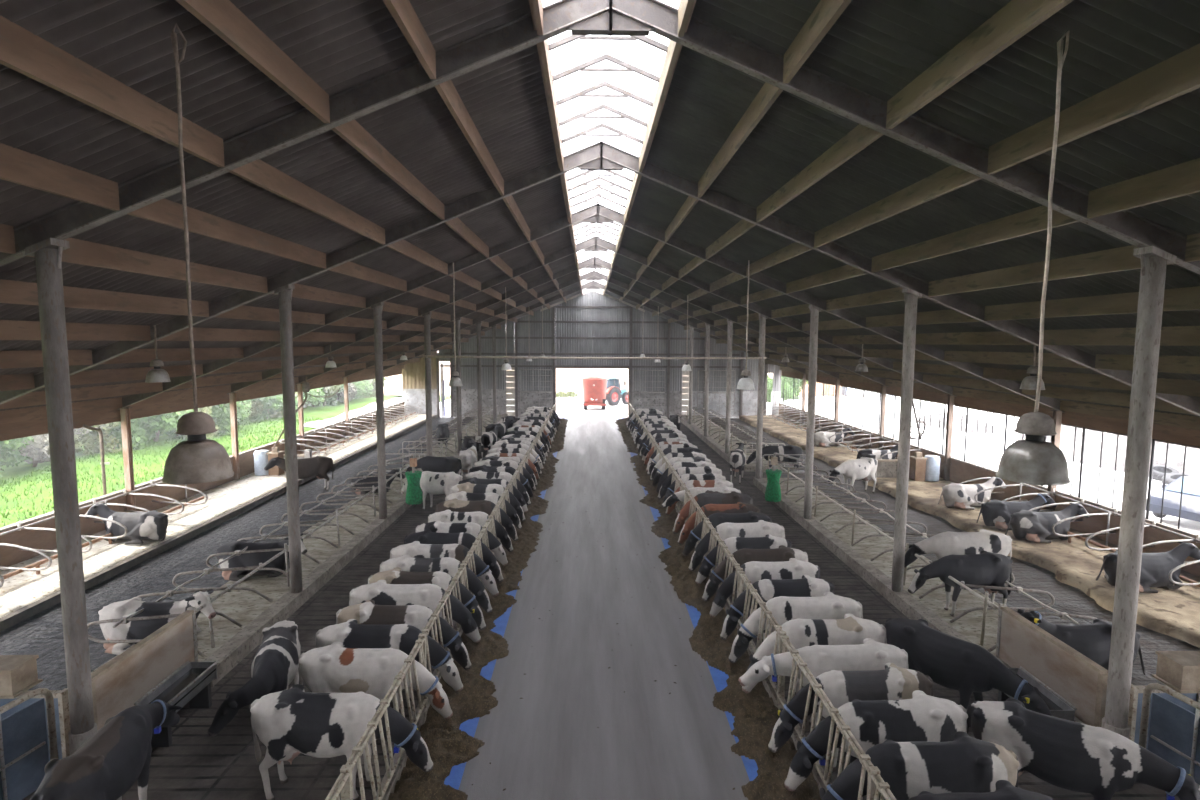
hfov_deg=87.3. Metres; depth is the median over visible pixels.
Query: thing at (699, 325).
roof beam
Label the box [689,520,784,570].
cow
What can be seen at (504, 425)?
cow
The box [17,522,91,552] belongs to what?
divider
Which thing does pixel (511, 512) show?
cow
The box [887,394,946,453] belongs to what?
guard
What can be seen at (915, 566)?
divider
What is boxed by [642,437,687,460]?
cow
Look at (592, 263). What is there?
flange
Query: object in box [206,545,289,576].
divider
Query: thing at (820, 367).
roof beam
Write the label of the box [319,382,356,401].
shrub
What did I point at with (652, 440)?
barrier
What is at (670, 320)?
roof beam
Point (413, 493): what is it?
brush
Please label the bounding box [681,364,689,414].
panel
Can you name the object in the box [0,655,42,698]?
wooden crate
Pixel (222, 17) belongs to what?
roof beam
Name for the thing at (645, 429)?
barrier
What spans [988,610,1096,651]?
divider
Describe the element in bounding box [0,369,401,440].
trim
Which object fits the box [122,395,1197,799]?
floor
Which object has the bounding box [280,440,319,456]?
divider
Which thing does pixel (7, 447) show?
shrub
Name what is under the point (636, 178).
roof beam
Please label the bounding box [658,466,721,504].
cow
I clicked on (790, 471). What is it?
divider
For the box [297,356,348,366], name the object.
roof beam
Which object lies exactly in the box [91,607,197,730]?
board
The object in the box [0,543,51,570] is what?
divider
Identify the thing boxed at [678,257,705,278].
roof beam
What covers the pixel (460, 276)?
roof beam
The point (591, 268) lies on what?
bar
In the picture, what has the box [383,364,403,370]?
roof beam
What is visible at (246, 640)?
curb
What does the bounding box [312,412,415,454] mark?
rail
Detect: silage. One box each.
[388,418,568,799]
[615,418,821,799]
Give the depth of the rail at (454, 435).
36.87 m
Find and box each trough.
[134,660,218,746]
[998,667,1076,721]
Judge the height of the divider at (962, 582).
0.904 m
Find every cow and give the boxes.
[30,700,181,799]
[85,503,167,544]
[98,589,215,654]
[207,620,300,735]
[217,533,306,580]
[250,684,432,799]
[264,456,333,490]
[298,642,452,740]
[315,619,462,711]
[336,600,471,669]
[349,580,480,642]
[351,469,404,494]
[368,567,485,629]
[380,554,491,620]
[390,541,498,595]
[401,471,462,510]
[404,529,503,581]
[405,456,461,474]
[416,520,507,565]
[428,510,512,551]
[435,498,517,540]
[436,424,449,452]
[445,491,521,528]
[450,482,524,521]
[458,477,527,512]
[459,442,480,474]
[461,436,474,450]
[464,470,530,504]
[469,465,533,496]
[474,459,535,490]
[479,456,537,485]
[481,426,501,457]
[485,419,512,438]
[486,452,539,479]
[487,447,541,474]
[490,443,543,469]
[495,440,544,464]
[499,437,545,461]
[501,416,515,428]
[502,434,547,456]
[505,430,548,452]
[506,427,550,448]
[511,425,551,444]
[513,421,553,441]
[517,419,554,438]
[518,416,555,434]
[520,413,556,432]
[523,411,557,429]
[525,409,558,425]
[526,406,559,422]
[626,408,658,424]
[627,410,662,427]
[629,413,663,430]
[630,415,667,434]
[632,418,669,437]
[633,420,673,441]
[634,423,676,444]
[637,427,677,448]
[638,429,683,452]
[639,433,686,456]
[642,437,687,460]
[644,441,691,464]
[646,443,697,470]
[647,447,702,474]
[650,452,706,480]
[652,456,710,485]
[656,461,715,492]
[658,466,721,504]
[661,486,740,507]
[663,473,725,502]
[665,478,732,514]
[670,415,681,429]
[673,491,752,533]
[678,502,758,552]
[682,511,771,565]
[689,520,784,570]
[695,534,791,594]
[702,545,807,600]
[710,558,820,616]
[720,575,834,641]
[729,442,745,483]
[729,592,862,675]
[739,638,907,727]
[742,614,886,693]
[746,445,801,475]
[768,663,932,770]
[784,690,967,799]
[814,427,854,446]
[819,731,1019,799]
[828,457,877,495]
[857,445,897,458]
[885,618,1051,715]
[904,529,1011,593]
[908,550,1012,616]
[908,780,1052,799]
[938,477,1006,509]
[967,698,1199,799]
[976,493,1056,529]
[1005,503,1089,542]
[1017,609,1145,680]
[1096,541,1199,592]
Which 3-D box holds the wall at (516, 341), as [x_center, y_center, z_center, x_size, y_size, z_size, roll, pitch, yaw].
[-6.801,-2.486,51.147,0.200,7.843,0.200,0,5,-1]
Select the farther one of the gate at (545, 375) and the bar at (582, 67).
the gate at (545, 375)
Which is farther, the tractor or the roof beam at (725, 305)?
the tractor
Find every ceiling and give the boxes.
[0,0,580,410]
[605,0,1199,416]
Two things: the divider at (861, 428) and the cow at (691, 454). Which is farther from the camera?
the divider at (861, 428)
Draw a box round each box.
[266,447,284,475]
[909,452,927,480]
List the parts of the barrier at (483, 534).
rail, rail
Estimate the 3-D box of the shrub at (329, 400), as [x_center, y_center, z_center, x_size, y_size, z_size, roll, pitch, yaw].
[-27.041,-0.956,61.696,4.113,3.515,4.061,-4,7,-42]
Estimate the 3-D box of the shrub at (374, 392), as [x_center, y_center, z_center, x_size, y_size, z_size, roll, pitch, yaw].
[-26.283,-1.693,70.876,3.555,3.139,4.029,-4,7,-42]
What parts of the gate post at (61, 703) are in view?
rail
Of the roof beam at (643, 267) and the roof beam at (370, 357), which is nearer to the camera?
the roof beam at (643, 267)
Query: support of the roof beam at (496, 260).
attached to the ceiling at (341, 45)
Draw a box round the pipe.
[423,355,765,358]
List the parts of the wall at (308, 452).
post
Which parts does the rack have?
frame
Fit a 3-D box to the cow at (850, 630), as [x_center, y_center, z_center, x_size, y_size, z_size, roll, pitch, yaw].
[3.645,4.443,10.747,2.463,1.459,0.714,0,5,-4]
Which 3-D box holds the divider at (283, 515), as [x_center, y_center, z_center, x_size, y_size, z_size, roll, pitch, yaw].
[-8.506,3.635,18.951,2.194,0.904,0.070,0,5,-1]
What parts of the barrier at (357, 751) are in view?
rail, rail, rail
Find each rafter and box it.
[0,0,609,258]
[0,141,600,401]
[122,204,596,406]
[227,237,595,393]
[298,256,594,382]
[342,270,593,377]
[383,282,592,369]
[593,280,807,374]
[594,258,885,384]
[594,270,841,379]
[595,237,952,394]
[597,203,1063,411]
[600,141,1199,412]
[609,0,1199,267]
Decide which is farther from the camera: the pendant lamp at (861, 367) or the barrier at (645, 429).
the barrier at (645, 429)
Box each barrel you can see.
[254,450,268,475]
[925,455,939,481]
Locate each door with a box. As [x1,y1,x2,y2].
[440,363,444,415]
[555,367,628,368]
[555,368,555,410]
[628,369,628,413]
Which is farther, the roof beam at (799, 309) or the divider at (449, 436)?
the divider at (449, 436)
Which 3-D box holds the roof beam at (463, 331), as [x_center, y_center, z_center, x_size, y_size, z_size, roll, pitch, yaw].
[-9.167,-4.521,41.579,0.070,0.335,6.030,0,5,-1]
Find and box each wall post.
[117,407,135,510]
[229,392,239,479]
[296,383,304,453]
[344,377,349,435]
[801,374,805,424]
[834,379,839,431]
[879,385,886,449]
[943,395,955,480]
[1046,410,1061,511]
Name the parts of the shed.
door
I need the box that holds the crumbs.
[472,499,734,790]
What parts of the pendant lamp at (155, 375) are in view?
cord, lamp shade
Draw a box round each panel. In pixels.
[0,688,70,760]
[506,367,514,415]
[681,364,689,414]
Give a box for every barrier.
[325,773,349,799]
[340,638,427,799]
[418,566,464,706]
[460,518,493,594]
[488,490,507,540]
[505,470,517,502]
[516,455,526,480]
[525,443,533,464]
[532,433,538,450]
[537,424,543,439]
[628,403,632,415]
[642,423,649,438]
[648,433,656,450]
[655,443,665,465]
[663,456,675,483]
[673,471,689,511]
[685,492,708,555]
[703,520,742,624]
[738,571,786,702]
[774,635,879,799]
[871,774,895,799]
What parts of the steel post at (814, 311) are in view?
head plate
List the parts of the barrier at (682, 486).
rail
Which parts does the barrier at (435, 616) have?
rail, rail, rail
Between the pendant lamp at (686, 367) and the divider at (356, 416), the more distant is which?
the divider at (356, 416)
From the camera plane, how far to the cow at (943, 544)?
14.79 m
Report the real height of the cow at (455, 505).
1.451 m
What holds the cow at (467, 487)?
on the floor at (649, 742)
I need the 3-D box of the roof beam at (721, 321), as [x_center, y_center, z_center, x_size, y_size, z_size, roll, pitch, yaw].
[7.085,-4.447,35.675,0.070,0.335,6.030,0,5,-1]
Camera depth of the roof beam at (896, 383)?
29.75 m
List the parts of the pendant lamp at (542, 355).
cord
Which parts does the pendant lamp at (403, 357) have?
lamp shade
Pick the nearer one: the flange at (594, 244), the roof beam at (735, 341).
the flange at (594, 244)
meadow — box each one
[0,394,449,527]
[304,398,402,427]
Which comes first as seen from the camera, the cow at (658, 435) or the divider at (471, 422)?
the cow at (658, 435)
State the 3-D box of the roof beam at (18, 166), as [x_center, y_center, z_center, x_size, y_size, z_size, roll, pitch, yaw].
[-5.938,-2.242,4.782,0.070,0.335,6.030,0,5,-1]
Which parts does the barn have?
door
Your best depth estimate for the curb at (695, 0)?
10.07 m
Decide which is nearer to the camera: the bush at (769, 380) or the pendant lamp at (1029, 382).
the pendant lamp at (1029, 382)
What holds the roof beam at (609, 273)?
attached to the ceiling at (876, 48)
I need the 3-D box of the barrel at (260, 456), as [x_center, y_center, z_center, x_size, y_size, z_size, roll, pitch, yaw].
[-14.879,2.758,27.704,0.650,1.060,0.643,0,5,-1]
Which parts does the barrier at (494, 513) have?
rail, rail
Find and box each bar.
[548,35,667,51]
[553,54,659,82]
[556,81,652,106]
[559,104,647,126]
[562,123,642,144]
[567,170,632,181]
[568,176,629,191]
[570,186,627,200]
[571,195,625,208]
[573,222,620,226]
[574,223,618,231]
[575,226,617,236]
[575,231,616,240]
[577,251,612,254]
[578,252,611,257]
[578,253,611,260]
[580,268,607,273]
[580,268,608,271]
[581,280,604,283]
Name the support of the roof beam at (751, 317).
attached to the ceiling at (876, 48)
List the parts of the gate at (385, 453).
frame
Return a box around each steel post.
[25,238,96,755]
[274,284,302,593]
[371,302,386,518]
[422,312,432,455]
[455,318,461,452]
[476,322,481,435]
[491,325,496,422]
[688,326,693,423]
[704,323,710,436]
[725,319,733,453]
[755,314,766,478]
[804,305,820,518]
[891,288,921,591]
[1101,246,1176,738]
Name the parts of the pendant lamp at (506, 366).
cord, lamp shade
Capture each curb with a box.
[0,415,437,631]
[203,489,422,686]
[529,0,580,290]
[605,0,696,291]
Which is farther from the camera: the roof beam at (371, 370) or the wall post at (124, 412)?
the roof beam at (371, 370)
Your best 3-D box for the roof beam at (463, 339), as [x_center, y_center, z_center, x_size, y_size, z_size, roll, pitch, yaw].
[-10.582,-4.549,47.730,0.070,0.335,6.030,0,5,-1]
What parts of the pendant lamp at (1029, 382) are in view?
lamp shade, cord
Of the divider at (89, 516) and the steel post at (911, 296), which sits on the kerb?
the steel post at (911, 296)
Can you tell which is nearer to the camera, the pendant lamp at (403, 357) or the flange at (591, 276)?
the pendant lamp at (403, 357)
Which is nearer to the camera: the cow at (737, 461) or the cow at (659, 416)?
the cow at (737, 461)
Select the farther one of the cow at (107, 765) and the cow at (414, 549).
the cow at (414, 549)
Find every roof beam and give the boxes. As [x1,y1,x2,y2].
[0,15,223,166]
[0,143,119,210]
[0,224,15,253]
[0,279,208,316]
[0,320,150,340]
[0,350,92,368]
[0,373,34,390]
[0,382,162,408]
[0,397,121,423]
[26,238,267,292]
[42,364,202,387]
[93,348,243,363]
[127,199,325,268]
[128,385,230,406]
[157,327,279,340]
[167,372,261,390]
[176,0,329,122]
[209,360,280,373]
[215,305,324,324]
[229,159,384,244]
[231,377,298,391]
[244,346,323,357]
[267,366,323,378]
[271,284,365,307]
[293,332,355,341]
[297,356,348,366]
[299,371,344,382]
[324,346,374,353]
[326,363,365,372]
[329,317,386,328]
[330,261,406,290]
[332,120,444,219]
[346,368,374,376]
[353,354,386,361]
[358,335,399,341]
[368,302,417,315]
[369,360,396,367]
[383,0,435,78]
[383,345,408,351]
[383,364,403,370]
[386,239,447,274]
[390,323,423,331]
[391,353,414,358]
[400,358,419,363]
[402,336,423,341]
[409,286,449,302]
[410,345,433,350]
[418,351,435,356]
[419,311,450,320]
[430,327,450,332]
[433,337,451,341]
[435,80,503,195]
[435,345,451,349]
[444,217,488,257]
[449,271,480,290]
[451,299,475,310]
[451,317,472,324]
[452,329,469,334]
[455,338,468,341]
[474,321,488,326]
[477,308,493,315]
[481,288,501,300]
[489,256,512,277]
[495,313,506,319]
[502,298,515,306]
[503,195,529,240]
[513,276,526,289]
[516,305,525,311]
[528,289,536,298]
[529,240,543,264]
[532,0,542,34]
[539,39,563,170]
[544,264,552,279]
[552,279,558,289]
[561,173,571,223]
[570,225,575,251]
[575,252,578,268]
[607,269,611,280]
[611,252,616,268]
[616,225,624,251]
[624,173,640,223]
[629,279,636,289]
[636,265,647,279]
[639,40,680,171]
[642,298,649,304]
[647,241,665,265]
[650,289,661,298]
[660,306,670,312]
[662,277,677,290]
[665,196,698,241]
[668,318,677,322]
[672,299,685,307]
[678,0,694,36]
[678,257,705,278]
[679,314,691,320]
[687,289,708,301]
[693,309,711,316]
[697,322,711,327]
[698,82,782,197]
[700,332,712,336]
[706,219,755,258]
[710,272,744,291]
[712,301,739,311]
[714,318,734,325]
[715,330,732,335]
[716,339,726,343]
[732,346,748,350]
[733,339,754,343]
[735,328,758,334]
[737,313,769,322]
[741,288,784,304]
[746,242,812,276]
[748,353,767,358]
[751,346,773,351]
[756,124,883,222]
[756,338,784,343]
[765,325,798,332]
[765,359,784,365]
[769,354,794,360]
[771,304,822,317]
[777,347,808,353]
[780,366,803,373]
[783,0,851,82]
[786,265,868,293]
[787,337,828,343]
[787,362,808,368]
[798,356,831,363]
[802,319,862,330]
[805,369,834,377]
[814,165,982,247]
[817,348,859,356]
[818,365,858,374]
[826,287,924,310]
[832,335,899,343]
[836,358,888,368]
[839,373,881,384]
[861,369,918,381]
[863,349,939,360]
[866,306,984,327]
[871,205,1079,271]
[885,379,947,393]
[886,0,1072,128]
[893,362,977,376]
[915,331,1033,344]
[923,374,1020,393]
[928,245,1173,296]
[944,351,1086,367]
[953,387,1054,409]
[983,367,1130,390]
[984,286,1199,320]
[987,43,1199,173]
[1022,386,1195,414]
[1043,326,1199,345]
[1060,400,1199,429]
[1087,158,1199,217]
[1095,354,1199,373]
[1156,378,1199,396]
[1185,233,1199,261]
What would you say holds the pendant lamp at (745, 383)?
hanging from the ceiling at (876, 48)
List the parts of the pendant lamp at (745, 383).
lamp shade, cord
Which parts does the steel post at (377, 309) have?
head plate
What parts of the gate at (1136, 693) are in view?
rail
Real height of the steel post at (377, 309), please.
7.049 m
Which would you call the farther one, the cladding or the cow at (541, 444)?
the cladding
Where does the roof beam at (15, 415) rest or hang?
attached to the ceiling at (341, 45)
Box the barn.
[801,381,840,395]
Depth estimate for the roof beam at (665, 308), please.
42.18 m
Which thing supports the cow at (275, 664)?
on the floor at (649, 742)
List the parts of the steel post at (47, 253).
head plate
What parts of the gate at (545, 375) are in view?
frame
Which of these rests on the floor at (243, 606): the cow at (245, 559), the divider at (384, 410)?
the cow at (245, 559)
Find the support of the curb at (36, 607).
on the floor at (41, 634)
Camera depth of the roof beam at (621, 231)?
22.84 m
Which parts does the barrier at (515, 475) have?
rail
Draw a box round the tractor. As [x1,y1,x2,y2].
[605,376,627,405]
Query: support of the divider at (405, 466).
on the floor at (243, 606)
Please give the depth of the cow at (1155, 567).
15.14 m
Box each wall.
[0,403,404,569]
[284,449,311,471]
[402,351,552,416]
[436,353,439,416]
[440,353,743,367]
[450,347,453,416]
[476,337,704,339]
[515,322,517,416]
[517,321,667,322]
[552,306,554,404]
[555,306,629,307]
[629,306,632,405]
[632,391,763,417]
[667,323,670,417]
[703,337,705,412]
[739,352,743,416]
[763,364,767,414]
[771,391,780,413]
[779,404,1199,576]
[868,454,909,477]
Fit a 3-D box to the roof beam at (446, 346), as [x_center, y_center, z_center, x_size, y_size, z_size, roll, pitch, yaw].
[-11.896,-4.020,47.756,0.070,0.335,6.030,0,5,-1]
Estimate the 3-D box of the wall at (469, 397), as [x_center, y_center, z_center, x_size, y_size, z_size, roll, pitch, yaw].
[-9.884,-1.329,51.411,12.450,5.462,0.225,0,5,-1]
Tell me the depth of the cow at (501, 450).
27.94 m
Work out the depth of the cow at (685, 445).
29.12 m
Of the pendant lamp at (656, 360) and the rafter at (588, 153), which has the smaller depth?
the rafter at (588, 153)
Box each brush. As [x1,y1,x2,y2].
[386,454,422,504]
[765,453,804,501]
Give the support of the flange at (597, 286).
attached to the rafter at (595, 284)
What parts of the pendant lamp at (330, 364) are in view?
lamp shade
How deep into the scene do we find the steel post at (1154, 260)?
8.31 m
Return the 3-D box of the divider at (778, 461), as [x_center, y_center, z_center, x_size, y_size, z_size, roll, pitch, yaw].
[8.209,2.995,26.868,2.194,0.904,0.070,0,5,-1]
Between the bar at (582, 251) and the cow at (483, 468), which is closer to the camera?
the cow at (483, 468)
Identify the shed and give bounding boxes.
[841,387,891,395]
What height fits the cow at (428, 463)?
1.445 m
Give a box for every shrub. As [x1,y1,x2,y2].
[0,436,33,476]
[13,427,89,466]
[46,422,122,455]
[76,415,162,452]
[132,410,193,444]
[162,406,218,438]
[210,403,230,435]
[214,400,251,425]
[237,399,263,420]
[249,394,297,421]
[269,392,297,417]
[282,387,324,409]
[296,387,324,409]
[303,384,340,407]
[308,384,343,405]
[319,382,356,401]
[339,380,372,402]
[358,379,375,393]
[362,379,375,397]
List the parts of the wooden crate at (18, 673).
lid, board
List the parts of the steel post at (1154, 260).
head plate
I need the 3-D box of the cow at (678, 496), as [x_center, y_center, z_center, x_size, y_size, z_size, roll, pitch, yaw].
[3.342,3.551,20.789,2.634,1.413,0.692,1,5,3]
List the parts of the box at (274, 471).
lid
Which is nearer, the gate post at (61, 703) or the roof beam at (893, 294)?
the gate post at (61, 703)
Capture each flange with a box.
[0,6,610,265]
[0,156,599,404]
[117,213,597,409]
[228,244,594,393]
[295,263,593,384]
[343,276,591,377]
[384,285,591,369]
[596,244,956,396]
[596,263,888,386]
[596,276,840,379]
[597,286,806,374]
[598,213,1064,412]
[602,156,1199,415]
[612,7,1199,274]
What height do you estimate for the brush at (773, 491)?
1.789 m
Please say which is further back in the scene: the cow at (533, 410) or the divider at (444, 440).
the cow at (533, 410)
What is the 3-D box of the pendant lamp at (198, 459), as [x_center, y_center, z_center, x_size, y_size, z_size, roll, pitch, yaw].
[-3.769,-1.293,5.746,0.577,4.065,0.577,3,6,27]
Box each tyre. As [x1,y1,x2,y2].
[1149,464,1178,480]
[1162,473,1193,483]
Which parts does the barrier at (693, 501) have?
rail, rail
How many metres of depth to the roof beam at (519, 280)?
29.49 m
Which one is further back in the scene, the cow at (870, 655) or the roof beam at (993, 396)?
the roof beam at (993, 396)
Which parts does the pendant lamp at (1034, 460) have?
lamp shade, cord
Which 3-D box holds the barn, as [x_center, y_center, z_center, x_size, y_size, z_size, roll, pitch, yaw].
[26.968,-3.089,77.487,3.600,4.600,6.600,0,5,-1]
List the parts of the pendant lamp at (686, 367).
lamp shade, cord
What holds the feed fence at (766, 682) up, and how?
on the floor at (649, 742)
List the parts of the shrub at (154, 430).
stem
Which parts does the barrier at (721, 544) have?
rail, rail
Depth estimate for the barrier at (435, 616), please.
11.17 m
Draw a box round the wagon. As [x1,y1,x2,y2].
[582,376,607,409]
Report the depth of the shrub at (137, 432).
35.76 m
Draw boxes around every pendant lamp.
[145,325,170,382]
[162,23,233,483]
[325,344,335,367]
[400,346,407,359]
[448,262,461,385]
[501,287,511,369]
[540,306,544,356]
[655,306,660,362]
[682,296,691,370]
[736,260,754,389]
[782,349,788,361]
[855,344,867,371]
[996,31,1070,485]
[1020,345,1044,389]
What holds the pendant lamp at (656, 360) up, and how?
hanging from the ceiling at (876, 48)
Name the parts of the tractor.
cab glass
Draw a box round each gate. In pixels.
[0,688,57,799]
[385,453,425,463]
[402,441,446,466]
[519,369,551,409]
[633,370,665,415]
[697,370,734,415]
[745,443,784,468]
[761,454,805,477]
[1128,684,1199,749]
[1139,683,1199,784]
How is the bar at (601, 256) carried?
attached to the curb at (530, 1)
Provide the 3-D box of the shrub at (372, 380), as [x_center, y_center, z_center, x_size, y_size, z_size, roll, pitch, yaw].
[-27.105,-1.836,68.496,4.561,3.865,4.472,3,6,26]
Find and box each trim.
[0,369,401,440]
[0,402,403,531]
[541,289,592,310]
[593,289,644,311]
[779,403,1196,536]
[781,371,1199,446]
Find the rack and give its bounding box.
[911,401,925,439]
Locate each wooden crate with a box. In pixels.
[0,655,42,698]
[1151,651,1199,692]
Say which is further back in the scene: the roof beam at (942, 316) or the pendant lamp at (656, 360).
the pendant lamp at (656, 360)
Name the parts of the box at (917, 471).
lid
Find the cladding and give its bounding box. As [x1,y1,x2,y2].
[439,289,781,390]
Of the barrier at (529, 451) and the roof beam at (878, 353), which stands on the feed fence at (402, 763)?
the barrier at (529, 451)
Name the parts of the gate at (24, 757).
frame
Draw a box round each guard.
[782,376,802,408]
[807,380,835,419]
[841,386,880,433]
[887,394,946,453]
[955,405,1046,485]
[1062,424,1199,528]
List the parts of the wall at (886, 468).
post, panel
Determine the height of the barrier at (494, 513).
1.220 m
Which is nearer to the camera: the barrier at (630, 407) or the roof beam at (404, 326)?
the roof beam at (404, 326)
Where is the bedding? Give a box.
[739,415,1199,647]
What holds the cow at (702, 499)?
on the floor at (649, 742)
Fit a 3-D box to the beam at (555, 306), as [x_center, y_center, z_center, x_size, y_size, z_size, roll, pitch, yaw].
[-0.578,-7.508,50.838,6.400,0.160,0.090,0,5,-1]
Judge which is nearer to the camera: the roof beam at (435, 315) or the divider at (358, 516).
the divider at (358, 516)
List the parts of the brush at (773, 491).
motor, arm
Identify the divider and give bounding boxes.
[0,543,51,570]
[0,574,3,587]
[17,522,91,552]
[80,515,126,538]
[87,614,205,657]
[93,498,148,522]
[123,489,183,514]
[137,584,241,626]
[151,480,207,504]
[172,563,272,601]
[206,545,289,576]
[237,530,319,563]
[259,517,337,547]
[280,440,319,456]
[281,506,353,534]
[297,439,330,452]
[300,496,368,522]
[304,432,339,448]
[314,429,348,444]
[316,487,378,511]
[324,426,357,440]
[331,479,392,503]
[333,423,365,437]
[341,421,372,434]
[345,472,402,494]
[349,418,376,431]
[356,416,385,428]
[357,466,406,482]
[363,414,391,426]
[367,462,409,474]
[370,412,397,423]
[384,410,407,419]
[384,412,402,421]
[387,406,412,417]
[398,403,421,413]
[398,444,438,456]
[406,440,448,456]
[413,436,453,452]
[419,433,456,447]
[446,420,477,431]
[448,422,475,435]
[450,418,477,426]
[694,411,723,422]
[697,413,725,425]
[703,418,735,430]
[708,421,739,431]
[710,422,744,435]
[714,426,749,438]
[718,428,754,442]
[722,432,756,445]
[730,435,766,447]
[736,437,773,448]
[744,442,777,452]
[766,461,817,479]
[767,406,791,416]
[772,410,795,418]
[777,412,799,420]
[780,465,828,483]
[782,414,803,423]
[784,471,840,493]
[788,416,806,425]
[793,416,821,427]
[795,478,854,501]
[800,418,828,430]
[812,486,869,508]
[820,495,886,521]
[826,425,853,438]
[829,428,862,442]
[835,504,894,532]
[838,431,872,446]
[847,435,882,450]
[851,516,926,545]
[857,438,894,451]
[870,528,933,560]
[873,445,897,457]
[879,446,919,458]
[905,546,926,569]
[919,560,1014,598]
[950,581,1054,622]
[959,477,1004,493]
[974,484,1028,503]
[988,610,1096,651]
[1002,489,1054,511]
[1028,498,1083,521]
[1052,508,1117,536]
[1085,520,1155,550]
[1143,534,1199,563]
[1169,560,1199,585]
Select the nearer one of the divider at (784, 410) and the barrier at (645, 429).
the barrier at (645, 429)
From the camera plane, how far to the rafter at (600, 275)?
38.64 m
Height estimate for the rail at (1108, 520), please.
1.030 m
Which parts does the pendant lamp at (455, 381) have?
cord, lamp shade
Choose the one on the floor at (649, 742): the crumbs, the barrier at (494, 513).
the crumbs
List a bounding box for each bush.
[767,375,792,401]
[767,376,807,398]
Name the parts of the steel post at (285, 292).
head plate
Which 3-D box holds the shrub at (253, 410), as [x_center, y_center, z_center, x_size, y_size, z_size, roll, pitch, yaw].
[-28.071,0.377,47.481,4.547,3.542,4.012,2,5,19]
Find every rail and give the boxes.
[0,481,187,535]
[0,497,203,580]
[113,462,389,627]
[195,455,420,647]
[280,404,405,446]
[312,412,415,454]
[411,409,477,449]
[437,405,497,456]
[687,405,749,450]
[703,408,768,445]
[767,456,998,645]
[768,413,859,451]
[781,405,920,450]
[799,463,1078,623]
[988,500,1199,586]
[1017,482,1199,546]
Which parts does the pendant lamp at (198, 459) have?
cord, lamp shade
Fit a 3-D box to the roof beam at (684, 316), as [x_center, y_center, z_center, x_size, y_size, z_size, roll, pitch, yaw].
[5.676,-5.540,41.729,0.070,0.335,6.030,0,5,-1]
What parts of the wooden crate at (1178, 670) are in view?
board, lid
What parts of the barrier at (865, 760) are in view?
rail, rail, rail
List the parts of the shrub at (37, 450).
stem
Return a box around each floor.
[0,414,433,617]
[0,417,476,689]
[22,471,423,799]
[91,477,406,672]
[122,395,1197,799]
[404,414,501,470]
[682,415,782,471]
[763,478,998,656]
[781,439,1199,650]
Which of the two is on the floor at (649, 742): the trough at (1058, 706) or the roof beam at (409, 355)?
the trough at (1058, 706)
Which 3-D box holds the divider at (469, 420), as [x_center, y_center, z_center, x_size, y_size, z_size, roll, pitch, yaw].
[-8.857,1.679,40.479,2.194,0.904,0.070,0,5,-1]
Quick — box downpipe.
[83,424,109,494]
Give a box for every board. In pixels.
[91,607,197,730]
[996,603,1107,726]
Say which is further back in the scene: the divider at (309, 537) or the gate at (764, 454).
the gate at (764, 454)
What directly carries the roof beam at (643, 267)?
attached to the ceiling at (876, 48)
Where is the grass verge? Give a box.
[556,391,578,396]
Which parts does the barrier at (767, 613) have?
rail, rail, rail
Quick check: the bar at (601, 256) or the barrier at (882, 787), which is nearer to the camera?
the barrier at (882, 787)
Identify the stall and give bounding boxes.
[453,414,507,458]
[677,414,745,470]
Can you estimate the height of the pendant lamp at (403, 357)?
0.842 m
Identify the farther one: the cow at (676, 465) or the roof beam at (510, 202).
the cow at (676, 465)
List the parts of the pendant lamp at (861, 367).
lamp shade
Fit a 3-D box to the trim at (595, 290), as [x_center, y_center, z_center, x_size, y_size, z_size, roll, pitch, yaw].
[1.527,-8.027,50.630,4.200,1.894,0.060,0,5,-1]
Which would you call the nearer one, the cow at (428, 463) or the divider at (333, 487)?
the divider at (333, 487)
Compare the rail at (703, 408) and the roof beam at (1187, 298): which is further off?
the rail at (703, 408)
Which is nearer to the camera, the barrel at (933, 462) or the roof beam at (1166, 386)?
the roof beam at (1166, 386)
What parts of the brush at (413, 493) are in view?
arm, motor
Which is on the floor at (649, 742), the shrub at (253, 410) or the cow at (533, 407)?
the cow at (533, 407)
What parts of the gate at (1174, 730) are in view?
frame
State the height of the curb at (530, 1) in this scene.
0.290 m
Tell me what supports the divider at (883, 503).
on the floor at (969, 625)
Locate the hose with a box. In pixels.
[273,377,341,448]
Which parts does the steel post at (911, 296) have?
head plate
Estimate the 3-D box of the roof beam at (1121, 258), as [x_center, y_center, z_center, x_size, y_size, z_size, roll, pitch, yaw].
[7.485,-2.222,11.180,0.070,0.335,6.030,0,5,-1]
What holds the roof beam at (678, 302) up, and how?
attached to the ceiling at (876, 48)
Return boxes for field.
[383,347,898,396]
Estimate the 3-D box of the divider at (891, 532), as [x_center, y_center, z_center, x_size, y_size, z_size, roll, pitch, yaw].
[8.371,3.899,16.910,2.194,0.904,0.070,0,5,-1]
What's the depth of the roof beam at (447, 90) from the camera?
9.86 m
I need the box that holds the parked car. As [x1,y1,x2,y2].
[1146,475,1199,521]
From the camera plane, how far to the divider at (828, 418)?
40.66 m
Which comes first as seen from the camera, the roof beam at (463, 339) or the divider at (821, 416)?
the divider at (821, 416)
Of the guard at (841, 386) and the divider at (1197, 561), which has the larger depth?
the guard at (841, 386)
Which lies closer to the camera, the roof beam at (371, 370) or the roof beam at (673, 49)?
the roof beam at (673, 49)
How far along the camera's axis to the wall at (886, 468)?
27.73 m
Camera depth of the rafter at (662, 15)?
7.88 m
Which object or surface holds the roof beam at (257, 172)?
attached to the ceiling at (341, 45)

